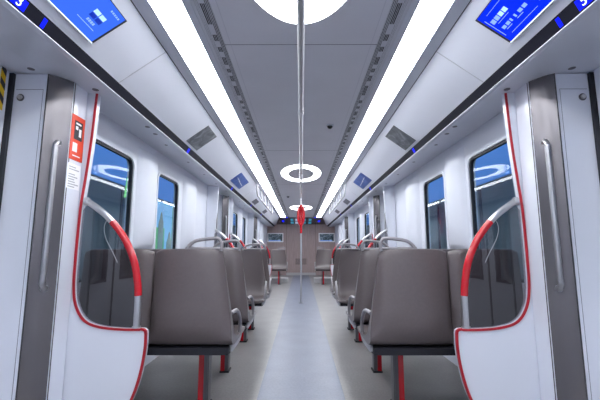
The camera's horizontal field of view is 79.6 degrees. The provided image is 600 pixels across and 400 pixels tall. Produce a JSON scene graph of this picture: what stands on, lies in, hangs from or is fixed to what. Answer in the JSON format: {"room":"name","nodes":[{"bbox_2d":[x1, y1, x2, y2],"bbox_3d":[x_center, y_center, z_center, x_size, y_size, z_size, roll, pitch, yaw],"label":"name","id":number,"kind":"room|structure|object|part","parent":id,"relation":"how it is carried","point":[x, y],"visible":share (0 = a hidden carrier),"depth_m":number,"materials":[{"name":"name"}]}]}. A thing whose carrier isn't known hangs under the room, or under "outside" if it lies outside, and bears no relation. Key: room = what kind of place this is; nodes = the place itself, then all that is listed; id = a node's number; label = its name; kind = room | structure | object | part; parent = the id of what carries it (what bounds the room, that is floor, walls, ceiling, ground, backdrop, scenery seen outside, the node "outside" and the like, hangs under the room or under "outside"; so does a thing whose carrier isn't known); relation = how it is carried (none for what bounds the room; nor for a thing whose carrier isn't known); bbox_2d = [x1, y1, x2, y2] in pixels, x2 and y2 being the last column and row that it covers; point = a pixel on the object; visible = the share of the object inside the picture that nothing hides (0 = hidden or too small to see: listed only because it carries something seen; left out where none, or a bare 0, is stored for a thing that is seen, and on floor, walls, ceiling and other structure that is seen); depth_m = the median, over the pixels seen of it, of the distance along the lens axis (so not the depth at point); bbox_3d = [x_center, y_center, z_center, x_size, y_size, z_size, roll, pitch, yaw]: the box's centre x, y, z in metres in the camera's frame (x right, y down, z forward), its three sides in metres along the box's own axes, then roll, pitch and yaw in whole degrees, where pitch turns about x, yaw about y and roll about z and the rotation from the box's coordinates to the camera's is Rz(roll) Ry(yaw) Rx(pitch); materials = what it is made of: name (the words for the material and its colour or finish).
{"room":"train carriage","nodes":[
{"label":"train carriage","id":0,"kind":"room"},
{"bbox_2d":[79,111,266,365],"bbox_3d":[-1.325,1.145,8.033,0.105,1.920,12.580,0,-8,0],"label":"wall","id":1,"kind":"structure","parent":0,"point":[192,217],"depth_m":3.21,"materials":[{"name":"plastic"}]},
{"bbox_2d":[0,66,9,148],"bbox_3d":[-1.532,0.179,1.047,0.035,1.910,1.415,0,-8,0],"label":"door","id":2,"kind":"structure","parent":1,"relation":"in","point":[2,112],"depth_m":1.84,"materials":[{"name":"black rubber"}]},
{"bbox_2d":[0,66,6,109],"bbox_3d":[-1.513,-0.579,1.830,0.003,0.245,0.030,0,-8,0],"label":"tape","id":3,"kind":"object","parent":2,"relation":"attached to","point":[3,70],"visible":0.96,"depth_m":1.83,"materials":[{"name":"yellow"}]},
{"bbox_2d":[9,0,28,11],"bbox_3d":[-1.057,-0.748,1.355,0.023,0.038,0.072,0,-8,0],"label":"sign","id":4,"kind":"object","parent":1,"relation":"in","point":[21,4],"depth_m":1.37,"materials":[{"name":"blue"}]},
{"bbox_2d":[0,73,87,399],"bbox_3d":[-1.395,0.299,1.859,0.320,1.914,0.226,0,-8,0],"label":"door pillar","id":5,"kind":"structure","parent":1,"relation":"attached to","point":[38,213],"depth_m":1.81,"materials":[{"name":"grey metal"}]},
{"bbox_3d":[-1.257,0.066,1.812,0.027,0.771,0.073,3,-8,-19],"label":"grab handle","id":6,"kind":"part","parent":5,"relation":"part of","materials":[{"name":"metal"}]},
{"bbox_2d":[40,18,47,28],"bbox_3d":[-1.058,-0.729,1.486,0.019,0.037,0.020,0,-8,0],"label":"indicator light","id":7,"kind":"object","parent":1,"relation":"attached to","point":[43,23],"visible":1,"depth_m":1.49,"materials":[{"name":"blue"}]},
{"bbox_2d":[66,162,80,190],"bbox_3d":[-1.236,-0.127,1.965,0.003,0.137,0.108,0,-8,0],"label":"label","id":8,"kind":"object","parent":1,"relation":"attached to","point":[73,171],"visible":1,"depth_m":1.96,"materials":[{"name":"white"}]},
{"bbox_2d":[69,113,84,162],"bbox_3d":[-1.234,-0.341,1.997,0.006,0.250,0.113,0,-8,0],"label":"label","id":9,"kind":"object","parent":1,"relation":"attached to","point":[78,124],"visible":1,"depth_m":1.99,"materials":[{"name":"red"}]},
{"bbox_3d":[-1.233,-0.383,2.004,0.002,0.105,0.070,0,-8,0],"label":"pictogram panel","id":10,"kind":"part","parent":9,"relation":"part of","materials":[{"name":"grey"}]},
{"bbox_2d":[79,135,135,285],"bbox_3d":[-1.355,0.078,2.481,0.037,0.966,0.794,0,-8,0],"label":"window","id":11,"kind":"structure","parent":1,"relation":"in","point":[107,145],"depth_m":2.84,"materials":[{"name":"black rubber"}]},
{"bbox_2d":[124,177,127,197],"bbox_3d":[-1.355,-0.100,2.797,0.002,0.160,0.037,0,-8,0],"label":"sticker","id":12,"kind":"object","parent":11,"relation":"attached to","point":[125,192],"visible":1,"depth_m":2.80,"materials":[{"name":"green"}]},
{"bbox_2d":[0,0,273,226],"bbox_3d":[-1.320,-0.091,6.174,0.526,0.077,16.600,0,-8,0],"label":"trim","id":13,"kind":"structure","parent":1,"relation":"attached to","point":[25,48],"depth_m":1.88,"materials":[{"name":"grey"}]},
{"bbox_2d":[153,172,179,248],"bbox_3d":[-1.351,0.236,3.631,0.037,0.966,0.614,0,-8,0],"label":"window","id":14,"kind":"structure","parent":1,"relation":"in","point":[170,179],"depth_m":3.88,"materials":[{"name":"black rubber"}]},
{"bbox_2d":[214,213,217,244],"bbox_3d":[-1.385,0.759,5.205,0.320,1.914,0.226,0,-8,0],"label":"trim","id":15,"kind":"structure","parent":1,"relation":"attached to","point":[216,227],"depth_m":5.33,"materials":[{"name":"grey metal"}]},
{"bbox_3d":[-1.247,0.547,5.312,0.027,0.771,0.073,-3,-8,19],"label":"grab handle","id":16,"kind":"part","parent":15,"relation":"part of","materials":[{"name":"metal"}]},
{"bbox_2d":[217,195,229,247],"bbox_3d":[-1.383,0.878,6.070,0.320,1.914,0.226,0,-8,0],"label":"trim","id":17,"kind":"structure","parent":1,"relation":"attached to","point":[223,210],"depth_m":6.08,"materials":[{"name":"grey metal"}]},
{"bbox_3d":[-1.245,0.645,6.023,0.027,0.771,0.073,3,-8,-19],"label":"grab handle","id":18,"kind":"part","parent":17,"relation":"part of","materials":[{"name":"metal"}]},
{"bbox_2d":[232,211,237,247],"bbox_3d":[-1.341,0.735,7.342,0.037,0.989,0.584,0,-8,0],"label":"window","id":19,"kind":"structure","parent":1,"relation":"in","point":[235,213],"depth_m":7.59,"materials":[{"name":"black rubber"}]},
{"bbox_2d":[241,216,245,248],"bbox_3d":[-1.338,0.885,8.437,0.037,0.989,0.594,0,-8,0],"label":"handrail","id":20,"kind":"structure","parent":1,"relation":"in","point":[244,218],"depth_m":8.71,"materials":[{"name":"silver metal"}]},
{"bbox_2d":[253,217,257,247],"bbox_3d":[-1.372,1.437,10.132,0.320,1.914,0.226,0,-8,0],"label":"trim","id":21,"kind":"structure","parent":1,"relation":"attached to","point":[255,228],"depth_m":10.14,"materials":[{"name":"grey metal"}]},
{"bbox_2d":[209,0,392,216],"bbox_3d":[0.017,-0.328,6.202,0.860,0.041,16.600,0,-8,0],"label":"ceiling","id":22,"kind":"structure","parent":0,"point":[339,48],"depth_m":2.40,"materials":[{"name":"grey"}]},
{"bbox_2d":[254,0,296,24],"bbox_3d":[-0.113,-0.916,1.759,0.195,0.005,0.180,0,-8,0],"label":"recessed light","id":23,"kind":"object","parent":22,"relation":"in","point":[286,10],"depth_m":1.72,"materials":[{"name":"white"}]},
{"bbox_2d":[297,0,304,197],"bbox_3d":[0.007,-0.729,2.508,0.044,0.171,9.130,0,-8,0],"label":"rail","id":24,"kind":"object","parent":22,"relation":"hanging from","point":[300,3],"visible":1,"depth_m":2.01,"materials":[{"name":"metal"}]},
{"bbox_2d":[281,164,320,181],"bbox_3d":[0.015,-0.398,5.526,0.616,0.005,1.274,0,-8,0],"label":"recessed light","id":25,"kind":"object","parent":22,"relation":"in","point":[316,172],"visible":0.97,"depth_m":5.40,"materials":[{"name":"white"}]},
{"bbox_2d":[290,205,311,209],"bbox_3d":[0.028,0.217,9.994,0.616,0.005,1.083,0,-8,0],"label":"recessed light","id":26,"kind":"object","parent":22,"relation":"in","point":[291,207],"visible":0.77,"depth_m":9.90,"materials":[{"name":"white"}]},
{"bbox_2d":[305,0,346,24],"bbox_3d":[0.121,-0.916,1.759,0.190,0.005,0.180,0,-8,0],"label":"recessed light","id":27,"kind":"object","parent":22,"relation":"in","point":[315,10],"depth_m":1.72,"materials":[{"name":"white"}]},
{"bbox_2d":[326,124,333,128],"bbox_3d":[0.279,-0.688,3.354,0.068,0.052,0.068,0,-8,0],"label":"dome","id":28,"kind":"object","parent":22,"relation":"attached to","point":[329,126],"visible":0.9,"depth_m":3.33,"materials":[{"name":"black"}]},
{"bbox_2d":[267,224,334,274],"bbox_3d":[0.040,1.865,14.301,3.240,2.200,0.056,0,-8,0],"label":"wall","id":29,"kind":"structure","parent":0,"point":[310,242],"depth_m":14.29,"materials":[{"name":"brown wood"}]},
{"bbox_2d":[48,0,126,43],"bbox_3d":[-0.919,-0.863,1.334,0.168,0.126,0.802,0,-8,0],"label":"screen","id":30,"kind":"object","parent":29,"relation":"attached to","point":[94,19],"visible":1,"depth_m":1.60,"materials":[{"name":"blue"}]},
{"bbox_2d":[7,0,274,225],"bbox_3d":[-1.058,-0.090,6.173,0.050,0.059,16.600,0,-8,0],"label":"trim","id":31,"kind":"structure","parent":29,"relation":"attached to","point":[31,12],"depth_m":1.96,"materials":[{"name":"black"}]},
{"bbox_2d":[29,0,278,224],"bbox_3d":[-0.925,-0.229,6.191,0.316,0.239,16.600,0,-8,0],"label":"trim","id":32,"kind":"structure","parent":29,"relation":"attached to","point":[131,53],"depth_m":2.25,"materials":[{"name":"grey"}]},
{"bbox_2d":[186,126,216,150],"bbox_3d":[-0.921,-0.579,3.393,0.197,0.144,0.320,0,-8,0],"label":"panel","id":33,"kind":"object","parent":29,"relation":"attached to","point":[205,135],"visible":1,"depth_m":3.38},
{"bbox_2d":[132,0,285,217],"bbox_3d":[-0.590,-0.324,6.204,0.354,0.048,16.600,0,-8,0],"label":"trim","id":34,"kind":"structure","parent":29,"relation":"attached to","point":[143,6],"depth_m":2.34,"materials":[{"name":"plastic"}]},
{"bbox_2d":[147,0,284,216],"bbox_3d":[-0.618,-0.412,5.469,0.161,0.019,15.120,0,-8,0],"label":"lamp","id":35,"kind":"object","parent":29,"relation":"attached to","point":[173,15],"visible":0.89,"depth_m":2.33,"materials":[{"name":"white"}]},
{"bbox_2d":[189,0,288,216],"bbox_3d":[-0.459,-0.381,5.706,0.088,0.012,15.600,0,-8,0],"label":"air vent","id":36,"kind":"object","parent":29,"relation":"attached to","point":[203,11],"visible":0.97,"depth_m":2.35,"materials":[{"name":"black"}]},
{"bbox_2d":[230,173,248,188],"bbox_3d":[-0.918,-0.285,5.518,0.161,0.118,0.750,0,-8,0],"label":"panel","id":37,"kind":"object","parent":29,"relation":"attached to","point":[239,181],"visible":1,"depth_m":5.48,"materials":[{"name":"blue"}]},
{"bbox_2d":[256,184,272,213],"bbox_3d":[-0.748,0.048,7.970,0.030,0.218,3.330,0,-8,0],"label":"rail","id":38,"kind":"object","parent":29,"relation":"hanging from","point":[256,184],"visible":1,"depth_m":7.35,"materials":[{"name":"grey"}]},
{"bbox_2d":[267,233,282,241],"bbox_3d":[-0.980,1.493,14.310,0.640,0.360,0.035,0,-8,0],"label":"wall screen","id":39,"kind":"object","parent":29,"relation":"attached to","point":[271,237],"visible":1,"depth_m":14.30,"materials":[{"name":"white"}]},
{"bbox_2d":[277,217,324,223],"bbox_3d":[0.038,0.803,13.713,2.320,0.154,1.390,0,-8,0],"label":"header","id":40,"kind":"object","parent":29,"relation":"attached to","point":[290,220],"visible":0.75,"depth_m":13.56,"materials":[{"name":"black"}]},
{"bbox_3d":[0.040,2.902,14.133,1.160,0.100,0.006,0,-8,0],"label":"kick plate","id":41,"kind":"part","parent":29,"relation":"part of","materials":[{"name":"grey"}]},
{"bbox_2d":[295,259,306,263],"bbox_3d":[0.040,2.426,14.201,0.440,0.222,0.004,0,-8,0],"label":"air vent","id":42,"kind":"object","parent":29,"relation":"in","point":[297,261],"depth_m":14.20,"materials":[{"name":"grey"}]},
{"bbox_2d":[319,233,334,241],"bbox_3d":[1.060,1.492,14.305,0.640,0.360,0.035,0,-8,0],"label":"wall screen","id":43,"kind":"object","parent":29,"relation":"attached to","point":[323,237],"visible":1,"depth_m":14.30,"materials":[{"name":"white"}]},
{"bbox_2d":[313,0,411,216],"bbox_3d":[0.491,-0.382,5.704,0.088,0.012,15.600,0,-8,0],"label":"air vent","id":44,"kind":"object","parent":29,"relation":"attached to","point":[398,10],"visible":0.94,"depth_m":2.35,"materials":[{"name":"black"}]},
{"bbox_2d":[353,173,371,188],"bbox_3d":[0.948,-0.286,5.513,0.161,0.118,0.750,0,-8,0],"label":"panel","id":45,"kind":"object","parent":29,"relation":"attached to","point":[362,181],"visible":1,"depth_m":5.47,"materials":[{"name":"blue"}]},
{"bbox_2d":[317,0,454,216],"bbox_3d":[0.648,-0.413,5.465,0.161,0.019,15.120,0,-8,0],"label":"lamp","id":46,"kind":"object","parent":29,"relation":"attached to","point":[428,15],"visible":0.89,"depth_m":2.33,"materials":[{"name":"white"}]},
{"bbox_2d":[316,0,469,217],"bbox_3d":[0.624,-0.324,6.200,0.354,0.048,16.600,0,-8,0],"label":"trim","id":47,"kind":"structure","parent":29,"relation":"attached to","point":[458,6],"depth_m":2.34,"materials":[{"name":"plastic"}]},
{"bbox_2d":[385,125,415,149],"bbox_3d":[0.940,-0.580,3.388,0.197,0.144,0.320,0,-8,0],"label":"panel","id":48,"kind":"object","parent":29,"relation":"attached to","point":[395,135],"visible":1,"depth_m":3.37,"materials":[{"name":"metal"}]},
{"bbox_2d":[323,0,572,224],"bbox_3d":[0.959,-0.230,6.186,0.316,0.239,16.600,0,-8,0],"label":"ceiling panel","id":49,"kind":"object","parent":29,"relation":"attached to","point":[470,53],"depth_m":2.25,"materials":[{"name":"grey"}]},
{"bbox_2d":[327,0,594,225],"bbox_3d":[1.092,-0.091,6.167,0.050,0.059,16.600,0,-8,0],"label":"trim","id":50,"kind":"structure","parent":29,"relation":"attached to","point":[571,11],"depth_m":1.95,"materials":[{"name":"black"}]},
{"bbox_2d":[475,0,553,42],"bbox_3d":[0.926,-0.864,1.329,0.168,0.126,0.802,0,-8,0],"label":"screen","id":51,"kind":"object","parent":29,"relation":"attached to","point":[507,19],"visible":1,"depth_m":1.60,"materials":[{"name":"blue"}]},
{"bbox_2d":[134,275,468,399],"bbox_3d":[0.017,1.851,5.903,3.240,0.060,16.600,0,-8,0],"label":"floor","id":52,"kind":"structure","parent":0,"point":[295,350],"depth_m":3.13,"materials":[{"name":"grey plastic"}]},
{"bbox_2d":[62,93,148,399],"bbox_3d":[-1.079,0.317,1.986,0.522,1.912,0.056,0,-8,0],"label":"partition panel","id":53,"kind":"object","parent":52,"relation":"on","point":[103,362],"visible":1,"depth_m":1.92,"materials":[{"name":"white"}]},
{"bbox_3d":[-1.046,0.034,2.018,0.382,1.343,0.016,0,-8,0],"label":"edge trim","id":54,"kind":"part","parent":53,"relation":"part of","materials":[{"name":"red"}]},
{"bbox_3d":[-1.040,0.342,1.988,0.351,0.708,0.035,0,-8,0],"label":"grab rail","id":55,"kind":"part","parent":53,"relation":"part of","materials":[{"name":"metal"}]},
{"bbox_3d":[-0.932,0.961,1.890,0.229,0.554,0.016,0,-8,0],"label":"trim","id":56,"kind":"part","parent":53,"relation":"part of","materials":[{"name":"red"}]},
{"bbox_2d":[79,237,244,399],"bbox_3d":[-0.862,0.788,2.348,0.952,1.078,0.528,0,-8,0],"label":"seat","id":57,"kind":"object","parent":52,"relation":"on","point":[186,305],"visible":0.84,"depth_m":2.14,"materials":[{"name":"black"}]},
{"bbox_3d":[-0.623,1.137,2.372,0.060,0.370,0.085,0,-8,0],"label":"leg","id":58,"kind":"part","parent":57,"relation":"part of","materials":[{"name":"grey"}]},
{"bbox_3d":[-0.407,0.791,2.302,0.039,0.208,0.252,0,-8,2],"label":"armrest","id":59,"kind":"part","parent":57,"relation":"part of","materials":[{"name":"grey"}]},
{"bbox_2d":[146,240,255,372],"bbox_3d":[-0.861,0.878,3.002,0.952,1.078,0.528,0,-8,0],"label":"seat","id":60,"kind":"object","parent":52,"relation":"on","point":[239,299],"visible":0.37,"depth_m":2.82,"materials":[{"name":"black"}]},
{"bbox_3d":[-0.621,1.226,3.025,0.060,0.370,0.085,0,-8,0],"label":"leg","id":61,"kind":"part","parent":60,"relation":"part of","materials":[{"name":"grey"}]},
{"bbox_3d":[-0.405,0.881,2.955,0.039,0.208,0.252,0,-8,2],"label":"armrest","id":62,"kind":"part","parent":60,"relation":"part of","materials":[{"name":"grey"}]},
{"bbox_2d":[205,186,233,247],"bbox_3d":[-1.070,0.742,5.071,0.522,1.912,0.046,0,-8,0],"label":"partition","id":63,"kind":"object","parent":52,"relation":"on","point":[213,191],"visible":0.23,"depth_m":5.13,"materials":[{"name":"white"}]},
{"bbox_3d":[-1.031,0.765,5.068,0.351,0.708,0.035,0,-8,0],"label":"grab rail","id":64,"kind":"part","parent":63,"relation":"part of","materials":[{"name":"metal"}]},
{"bbox_2d":[229,197,245,247],"bbox_3d":[-1.067,0.897,6.202,0.522,1.912,0.046,0,-8,0],"label":"windscreen","id":65,"kind":"object","parent":52,"relation":"on","point":[231,198],"visible":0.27,"depth_m":6.26,"materials":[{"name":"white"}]},
{"bbox_2d":[240,243,267,341],"bbox_3d":[-0.858,1.030,4.109,0.952,1.078,0.528,0,-8,0],"label":"seat","id":66,"kind":"object","parent":52,"relation":"on","point":[256,285],"visible":0.41,"depth_m":4.29,"materials":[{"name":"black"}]},
{"bbox_3d":[-0.619,1.359,3.991,0.060,0.370,0.085,0,-8,0],"label":"leg","id":67,"kind":"part","parent":66,"relation":"part of","materials":[{"name":"grey"}]},
{"bbox_3d":[-0.402,1.045,4.151,0.039,0.208,0.252,0,-8,-1],"label":"armrest","id":68,"kind":"part","parent":66,"relation":"part of","materials":[{"name":"grey"}]},
{"bbox_2d":[247,213,262,247],"bbox_3d":[-1.059,1.282,8.999,0.522,1.912,0.046,0,-8,0],"label":"windscreen","id":69,"kind":"object","parent":52,"relation":"on","point":[250,215],"visible":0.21,"depth_m":9.06,"materials":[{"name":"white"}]},
{"bbox_2d":[248,244,271,329],"bbox_3d":[-0.856,1.114,4.719,0.952,1.078,0.528,0,-8,0],"label":"seat","id":70,"kind":"object","parent":52,"relation":"on","point":[263,250],"visible":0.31,"depth_m":4.89,"materials":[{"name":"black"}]},
{"bbox_2d":[257,218,271,274],"bbox_3d":[-1.055,1.456,10.263,0.522,1.912,0.046,0,-8,0],"label":"windscreen","id":71,"kind":"object","parent":52,"relation":"on","point":[269,264],"visible":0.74,"depth_m":10.25,"materials":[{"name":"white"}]},
{"bbox_2d":[266,247,287,284],"bbox_3d":[-0.839,1.917,10.559,0.952,1.078,0.528,0,-8,0],"label":"seat","id":72,"kind":"object","parent":52,"relation":"on","point":[278,261],"visible":0.64,"depth_m":10.74,"materials":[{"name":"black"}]},
{"bbox_2d":[271,277,287,282],"bbox_3d":[-0.841,2.461,11.070,0.945,0.140,0.400,0,-8,0],"label":"equipment box","id":73,"kind":"object","parent":52,"relation":"on","point":[273,279],"visible":0.56,"depth_m":10.87,"materials":[{"name":"grey"}]},
{"bbox_2d":[297,198,304,302],"bbox_3d":[0.019,0.880,6.950,0.159,2.147,0.145,0,-8,0],"label":"pole","id":74,"kind":"object","parent":52,"relation":"on","point":[300,212],"visible":0.98,"depth_m":6.95,"materials":[{"name":"metal"}]},
{"bbox_2d":[314,277,330,282],"bbox_3d":[0.904,2.460,11.066,0.945,0.140,0.400,0,-8,0],"label":"equipment box","id":75,"kind":"object","parent":52,"relation":"on","point":[316,279],"visible":0.56,"depth_m":10.87,"materials":[{"name":"grey"}]},
{"bbox_2d":[314,247,335,284],"bbox_3d":[0.899,1.916,10.554,0.952,1.078,0.528,0,-8,0],"label":"seat","id":76,"kind":"object","parent":52,"relation":"on","point":[323,261],"visible":0.74,"depth_m":10.73,"materials":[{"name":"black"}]},
{"bbox_2d":[330,218,344,274],"bbox_3d":[1.113,1.455,10.257,0.522,1.912,0.046,0,-8,0],"label":"windscreen","id":77,"kind":"object","parent":52,"relation":"on","point":[332,264],"visible":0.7,"depth_m":10.25,"materials":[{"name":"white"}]},
{"bbox_2d":[330,244,353,329],"bbox_3d":[0.883,1.113,4.714,0.952,1.078,0.528,0,-8,0],"label":"seat","id":78,"kind":"object","parent":52,"relation":"on","point":[338,250],"visible":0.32,"depth_m":4.88,"materials":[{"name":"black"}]},
{"bbox_2d":[339,213,354,247],"bbox_3d":[1.109,1.281,8.993,0.522,1.912,0.046,0,-8,0],"label":"windscreen","id":79,"kind":"object","parent":52,"relation":"on","point":[350,215],"visible":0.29,"depth_m":9.05,"materials":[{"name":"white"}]},
{"bbox_2d":[334,243,362,341],"bbox_3d":[0.881,1.030,4.104,0.952,1.078,0.528,0,-8,0],"label":"seat","id":80,"kind":"object","parent":52,"relation":"on","point":[346,282],"visible":0.41,"depth_m":4.29,"materials":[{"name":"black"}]},
{"bbox_3d":[0.425,1.045,4.149,0.039,0.208,0.252,0,-8,2],"label":"armrest","id":81,"kind":"part","parent":80,"relation":"part of","materials":[{"name":"grey"}]},
{"bbox_3d":[0.641,1.359,3.988,0.060,0.370,0.085,0,-8,0],"label":"leg","id":82,"kind":"part","parent":80,"relation":"part of","materials":[{"name":"grey"}]},
{"bbox_2d":[356,197,372,247],"bbox_3d":[1.101,0.896,6.196,0.522,1.912,0.046,0,-8,0],"label":"windscreen","id":83,"kind":"object","parent":52,"relation":"on","point":[370,198],"visible":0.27,"depth_m":6.25,"materials":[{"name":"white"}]},
{"bbox_2d":[368,186,396,247],"bbox_3d":[1.098,0.741,5.065,0.522,1.912,0.046,0,-8,0],"label":"windscreen","id":84,"kind":"object","parent":52,"relation":"on","point":[388,191],"visible":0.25,"depth_m":5.12,"materials":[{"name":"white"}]},
{"bbox_3d":[1.060,0.764,5.062,0.351,0.708,0.035,0,-8,0],"label":"grab rail","id":85,"kind":"part","parent":84,"relation":"part of","materials":[{"name":"metal"}]},
{"bbox_2d":[346,240,455,372],"bbox_3d":[0.878,0.877,2.997,0.952,1.078,0.528,0,-8,0],"label":"seat","id":86,"kind":"object","parent":52,"relation":"on","point":[362,299],"visible":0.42,"depth_m":2.82,"materials":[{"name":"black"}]},
{"bbox_3d":[0.422,0.880,2.953,0.039,0.208,0.252,0,-8,-1],"label":"armrest","id":87,"kind":"part","parent":86,"relation":"part of","materials":[{"name":"grey"}]},
{"bbox_3d":[0.639,1.226,3.022,0.060,0.370,0.085,0,-8,0],"label":"leg","id":88,"kind":"part","parent":86,"relation":"part of","materials":[{"name":"grey"}]},
{"bbox_2d":[357,237,523,399],"bbox_3d":[0.876,0.787,2.343,0.952,1.078,0.528,0,-8,0],"label":"seat","id":89,"kind":"object","parent":52,"relation":"on","point":[416,304],"visible":0.82,"depth_m":2.14,"materials":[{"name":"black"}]},
{"bbox_3d":[0.420,0.790,2.299,0.039,0.208,0.252,0,-8,-1],"label":"armrest","id":90,"kind":"part","parent":89,"relation":"part of","materials":[{"name":"grey"}]},
{"bbox_3d":[0.637,1.136,2.368,0.060,0.370,0.085,0,-8,0],"label":"leg","id":91,"kind":"part","parent":89,"relation":"part of","materials":[{"name":"grey"}]},
{"bbox_2d":[454,93,540,399],"bbox_3d":[1.090,0.317,1.980,0.522,1.912,0.056,0,-8,0],"label":"partition panel","id":92,"kind":"object","parent":52,"relation":"on","point":[499,362],"visible":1,"depth_m":1.91,"materials":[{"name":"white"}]},
{"bbox_3d":[0.943,0.960,1.885,0.229,0.554,0.016,0,-8,0],"label":"trim","id":93,"kind":"part","parent":92,"relation":"part of","materials":[{"name":"red"}]},
{"bbox_3d":[1.051,0.341,1.982,0.351,0.708,0.035,0,-8,0],"label":"grab rail","id":94,"kind":"part","parent":92,"relation":"part of","materials":[{"name":"metal"}]},
{"bbox_3d":[1.057,0.034,2.012,0.382,1.343,0.016,0,-8,0],"label":"edge trim","id":95,"kind":"part","parent":92,"relation":"part of","materials":[{"name":"red"}]},
{"bbox_2d":[329,184,345,213],"bbox_3d":[0.792,0.047,7.966,0.030,0.218,3.330,0,-8,0],"label":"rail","id":96,"kind":"object","parent":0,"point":[344,184],"visible":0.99,"depth_m":7.35,"materials":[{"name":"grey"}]},
{"bbox_2d":[335,111,523,365],"bbox_3d":[1.370,1.144,8.025,0.105,1.920,12.580,0,-8,0],"label":"wall","id":97,"kind":"structure","parent":0,"point":[452,162],"depth_m":3.19,"materials":[{"name":"plastic"}]},
{"bbox_2d":[344,217,348,247],"bbox_3d":[1.429,1.435,10.124,0.320,1.914,0.226,0,-8,0],"label":"trim","id":98,"kind":"structure","parent":97,"relation":"attached to","point":[346,228],"depth_m":10.13,"materials":[{"name":"grey metal"}]},
{"bbox_2d":[349,221,360,248],"bbox_3d":[1.426,1.298,9.125,0.320,1.914,0.226,0,-8,0],"label":"trim","id":99,"kind":"structure","parent":97,"relation":"attached to","point":[359,221],"depth_m":9.11,"materials":[{"name":"grey metal"}]},
{"bbox_2d":[356,216,358,244],"bbox_3d":[1.385,0.884,8.429,0.037,0.989,0.594,0,-8,0],"label":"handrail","id":100,"kind":"structure","parent":97,"relation":"in","point":[357,218],"depth_m":8.71,"materials":[{"name":"silver metal"}]},
{"bbox_2d":[364,211,369,247],"bbox_3d":[1.382,0.734,7.335,0.037,0.989,0.584,0,-8,0],"label":"window","id":101,"kind":"structure","parent":97,"relation":"in","point":[365,213],"depth_m":7.58,"materials":[{"name":"glass"}]},
{"bbox_2d":[372,195,384,247],"bbox_3d":[1.417,0.877,6.062,0.320,1.914,0.226,0,-8,0],"label":"trim","id":102,"kind":"structure","parent":97,"relation":"attached to","point":[378,210],"depth_m":6.07,"materials":[{"name":"grey metal"}]},
{"bbox_3d":[1.278,0.644,6.016,0.027,0.771,0.073,-3,-8,19],"label":"grab handle","id":103,"kind":"part","parent":102,"relation":"part of","materials":[{"name":"metal"}]},
{"bbox_2d":[384,213,387,246],"bbox_3d":[1.415,0.758,5.197,0.320,1.914,0.226,0,-8,0],"label":"trim","id":104,"kind":"structure","parent":97,"relation":"attached to","point":[385,226],"depth_m":5.33,"materials":[{"name":"grey metal"}]},
{"bbox_3d":[1.276,0.546,5.305,0.027,0.771,0.073,3,-8,-19],"label":"grab handle","id":105,"kind":"part","parent":104,"relation":"part of","materials":[{"name":"metal"}]},
{"bbox_2d":[422,171,448,248],"bbox_3d":[1.372,0.235,3.623,0.037,0.966,0.614,0,-8,0],"label":"window","id":106,"kind":"structure","parent":97,"relation":"in","point":[440,174],"depth_m":3.88,"materials":[{"name":"black rubber"}]},
{"bbox_2d":[367,143,511,226],"bbox_3d":[1.998,0.137,7.697,0.044,0.475,14.300,0,-8,0],"label":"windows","id":107,"kind":"structure","parent":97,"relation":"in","point":[493,167],"depth_m":3.80,"materials":[{"name":"blue"}]},
{"bbox_2d":[328,0,599,226],"bbox_3d":[1.354,-0.092,6.166,0.526,0.077,16.600,0,-8,0],"label":"trim","id":108,"kind":"structure","parent":97,"relation":"attached to","point":[574,49],"depth_m":1.89,"materials":[{"name":"grey"}]},
{"bbox_2d":[467,135,523,286],"bbox_3d":[1.368,0.077,2.474,0.037,0.966,0.794,0,-8,0],"label":"window","id":109,"kind":"structure","parent":97,"relation":"in","point":[492,146],"depth_m":2.83,"materials":[{"name":"black rubber"}]},
{"bbox_2d":[515,72,599,399],"bbox_3d":[1.405,0.298,1.852,0.320,1.914,0.226,0,-8,0],"label":"door pillar","id":110,"kind":"structure","parent":97,"relation":"attached to","point":[558,122],"depth_m":1.81,"materials":[{"name":"grey metal"}]},
{"bbox_3d":[1.267,0.065,1.806,0.027,0.771,0.073,-3,-8,19],"label":"grab handle","id":111,"kind":"part","parent":110,"relation":"part of","materials":[{"name":"metal"}]},
{"bbox_2d":[555,17,562,27],"bbox_3d":[1.066,-0.730,1.480,0.019,0.037,0.020,0,-8,0],"label":"indicator light","id":112,"kind":"object","parent":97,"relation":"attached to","point":[558,21],"visible":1,"depth_m":1.48,"materials":[{"name":"blue"}]},
{"bbox_2d":[574,0,591,10],"bbox_3d":[1.064,-0.749,1.350,0.022,0.038,0.072,0,-8,0],"label":"sign","id":113,"kind":"object","parent":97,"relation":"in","point":[580,4],"depth_m":1.36,"materials":[{"name":"blue"}]},
{"bbox_2d":[594,67,599,120],"bbox_3d":[1.537,0.178,1.039,0.035,1.910,1.415,0,-8,0],"label":"door","id":114,"kind":"structure","parent":97,"relation":"in","point":[597,71],"depth_m":1.84,"materials":[{"name":"metal"}]},
{"label":"outside","id":115,"kind":"structure","parent":0,"visible":0},
{"bbox_2d":[79,178,234,278],"bbox_3d":[-2.017,0.596,6.535,0.090,2.600,17.100,0,-8,0],"label":"wall","id":116,"kind":"structure","parent":115,"point":[111,198],"depth_m":3.61,"materials":[{"name":"grey"}]},
{"bbox_2d":[90,143,234,226],"bbox_3d":[-1.956,0.139,7.708,0.044,0.475,14.300,0,-8,0],"label":"fascia","id":117,"kind":"object","parent":116,"relation":"attached to","point":[108,167],"visible":0.23,"depth_m":3.80,"materials":[{"name":"blue"}]},
{"bbox_2d":[155,201,172,248],"bbox_3d":[-1.963,0.903,5.282,0.021,1.690,1.200,0,-8,0],"label":"poster","id":118,"kind":"object","parent":116,"relation":"attached to","point":[164,210],"visible":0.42,"depth_m":5.21,"materials":[{"name":"blue paper"}]},
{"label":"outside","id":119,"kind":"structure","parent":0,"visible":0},
{"bbox_2d":[367,177,523,278],"bbox_3d":[2.053,0.594,6.524,0.090,2.600,17.100,0,-8,0],"label":"wall","id":120,"kind":"structure","parent":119,"point":[490,198],"depth_m":3.74,"materials":[{"name":"grey"}]}
]}

